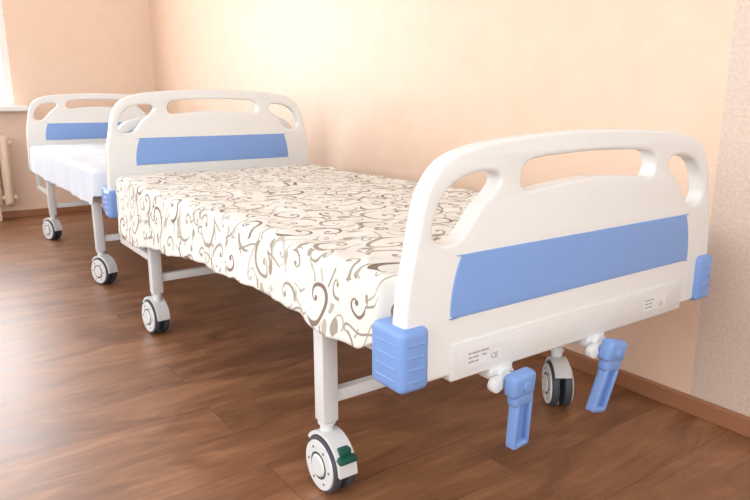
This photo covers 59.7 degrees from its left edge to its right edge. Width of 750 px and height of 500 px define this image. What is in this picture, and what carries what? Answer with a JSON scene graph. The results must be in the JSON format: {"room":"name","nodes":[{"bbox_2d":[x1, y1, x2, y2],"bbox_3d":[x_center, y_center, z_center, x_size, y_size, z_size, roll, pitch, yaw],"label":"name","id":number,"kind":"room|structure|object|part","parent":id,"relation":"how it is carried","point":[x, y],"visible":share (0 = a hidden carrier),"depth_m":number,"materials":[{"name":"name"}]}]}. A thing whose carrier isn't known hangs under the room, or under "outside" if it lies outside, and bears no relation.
{"room":"hospital room","nodes":[
{"label":"hospital room","id":0,"kind":"room"},
{"bbox_2d":[0,0,154,211],"bbox_3d":[-3.576,-1.467,4.281,4.125,2.700,0.200,-9,16,-34],"label":"wall","id":1,"kind":"structure","parent":0,"point":[55,47],"depth_m":5.04,"materials":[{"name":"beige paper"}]},
{"bbox_2d":[0,0,13,104],"bbox_3d":[-3.467,-1.709,4.242,1.820,1.510,0.060,-9,16,-34],"label":"window","id":2,"kind":"structure","parent":1,"relation":"in","point":[4,61],"depth_m":4.83,"materials":[{"name":"white plastic"}]},
{"bbox_2d":[0,106,27,111],"bbox_3d":[-3.395,-0.929,4.316,1.960,0.040,0.150,-9,16,-34],"label":"windowsill","id":3,"kind":"structure","parent":1,"relation":"attached to","point":[2,108],"depth_m":4.75,"materials":[{"name":"white plastic"}]},
{"bbox_2d":[2,205,102,218],"bbox_3d":[-3.521,-0.155,4.485,4.105,0.052,0.018,-9,16,-34],"label":"baseboard","id":4,"kind":"structure","parent":1,"relation":"attached to","point":[42,211],"depth_m":5.10,"materials":[{"name":"brown wood"}]},
{"bbox_2d":[0,210,749,499],"bbox_3d":[-1.357,0.599,1.546,4.525,0.100,7.870,-9,16,-34],"label":"floor","id":5,"kind":"structure","parent":0,"point":[219,403],"depth_m":1.84,"materials":[{"name":"laminate"}]},
{"bbox_2d":[0,135,17,220],"bbox_3d":[-3.218,-0.454,4.497,1.310,0.630,0.090,-9,16,-34],"label":"radiator","id":6,"kind":"object","parent":5,"relation":"on","point":[9,196],"visible":1,"depth_m":4.80,"materials":[{"name":"metal"}]},
{"bbox_2d":[26,93,291,283],"bbox_3d":[-1.342,-0.455,3.844,0.979,0.925,2.131,-9,16,-34],"label":"hospital bed","id":7,"kind":"object","parent":5,"relation":"on","point":[62,125],"visible":0.33,"depth_m":4.40,"materials":[{"name":"white paint"}]},
{"bbox_3d":[-2.059,-0.341,4.150,0.040,0.235,0.040,-9,16,-34],"label":"leg","id":8,"kind":"part","parent":7,"relation":"part of","materials":[{"name":"white paint"}]},
{"bbox_3d":[-1.723,-0.315,3.661,0.030,0.158,1.995,-9,16,-34],"label":"rail","id":9,"kind":"part","parent":7,"relation":"part of","materials":[{"name":"white paint"}]},
{"bbox_3d":[-1.946,-0.843,4.621,0.951,0.517,0.038,-9,16,-34],"label":"headboard","id":10,"kind":"part","parent":7,"relation":"part of","materials":[{"name":"white plastic"}]},
{"bbox_3d":[-1.935,-0.843,4.605,0.716,0.113,0.006,-9,16,-34],"label":"inlay panel","id":11,"kind":"part","parent":7,"relation":"part of","materials":[{"name":"blue plastic"}]},
{"bbox_3d":[-1.339,-0.113,3.160,0.040,0.235,0.040,-9,16,-34],"label":"leg","id":12,"kind":"part","parent":7,"relation":"part of","materials":[{"name":"white paint"}]},
{"bbox_3d":[-0.759,-0.425,3.027,0.940,0.417,0.038,-9,16,-34],"label":"footboard","id":13,"kind":"part","parent":7,"relation":"part of","materials":[{"name":"white plastic"}]},
{"bbox_2d":[103,89,711,492],"bbox_3d":[-0.138,-0.065,2.148,1.010,0.925,2.160,-9,16,-34],"label":"hospital bed","id":14,"kind":"object","parent":5,"relation":"on","point":[522,272],"visible":0.84,"depth_m":1.31,"materials":[{"name":"white plastic"}]},
{"bbox_3d":[-0.831,0.047,2.463,0.040,0.235,0.040,-9,16,-34],"label":"leg","id":15,"kind":"part","parent":14,"relation":"part of","materials":[{"name":"white paint"}]},
{"bbox_3d":[-0.718,-0.455,2.934,0.951,0.517,0.038,-9,16,-34],"label":"headboard","id":16,"kind":"part","parent":14,"relation":"part of","materials":[{"name":"white plastic"}]},
{"bbox_3d":[-0.707,-0.455,2.919,0.716,0.113,0.006,-9,16,-34],"label":"inlay panel","id":17,"kind":"part","parent":14,"relation":"part of","materials":[{"name":"blue plastic"}]},
{"bbox_3d":[-0.495,0.073,1.974,0.030,0.158,1.995,-9,16,-34],"label":"rail","id":18,"kind":"part","parent":14,"relation":"part of","materials":[{"name":"white paint"}]},
{"bbox_3d":[-0.111,0.275,1.473,0.040,0.235,0.040,-9,16,-34],"label":"leg","id":19,"kind":"part","parent":14,"relation":"part of","materials":[{"name":"white paint"}]},
{"bbox_3d":[0.265,0.297,1.209,0.066,0.162,0.043,-9,16,-34],"label":"crank handle","id":20,"kind":"part","parent":14,"relation":"part of","materials":[{"name":"blue plastic"}]},
{"bbox_3d":[0.418,-0.032,1.317,0.940,0.417,0.038,-9,16,-34],"label":"footboard","id":21,"kind":"part","parent":14,"relation":"part of","materials":[{"name":"white plastic"}]},
{"bbox_3d":[0.429,0.017,1.313,0.745,0.113,0.006,-9,16,-34],"label":"inlay panel","id":22,"kind":"part","parent":14,"relation":"part of","materials":[{"name":"blue plastic"}]},
{"bbox_3d":[0.484,0.261,1.360,0.078,0.166,0.043,-9,16,-34],"label":"crank handle","id":23,"kind":"part","parent":14,"relation":"part of","materials":[{"name":"blue plastic"}]},
{"bbox_3d":[-0.129,-0.109,2.120,0.840,0.103,1.720,-9,16,-34],"label":"mattress","id":24,"kind":"object","parent":14,"relation":"on","visible":0},
{"bbox_2d":[116,164,478,348],"bbox_3d":[-0.120,-0.067,2.109,0.944,0.245,1.826,-9,16,-34],"label":"sheet","id":25,"kind":"object","parent":24,"relation":"on","point":[325,243],"visible":0.71,"depth_m":1.72,"materials":[{"name":"fabric"}]},
{"bbox_2d":[149,0,749,416],"bbox_3d":[0.407,-1.046,2.452,0.200,2.700,7.870,-9,16,-34],"label":"wall","id":26,"kind":"structure","parent":0,"point":[386,88],"depth_m":2.23,"materials":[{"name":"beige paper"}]},
{"bbox_2d":[539,348,749,437],"bbox_3d":[0.318,0.259,2.687,0.018,0.052,7.470,-9,16,-34],"label":"baseboard","id":27,"kind":"structure","parent":26,"relation":"attached to","point":[731,420],"depth_m":1.92,"materials":[{"name":"brown wood"}]},
{"bbox_3d":[-1.357,-0.496,3.807,0.840,0.103,1.720,-9,16,-34],"label":"mattress","id":28,"kind":"object","parent":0,"visible":0},
{"bbox_2d":[30,143,106,204],"bbox_3d":[-1.345,-0.488,3.787,0.941,0.175,1.832,-9,16,-34],"label":"sheet","id":29,"kind":"object","parent":28,"relation":"on","point":[79,169],"visible":0.4,"depth_m":3.43,"materials":[{"name":"white fabric"}]}
]}

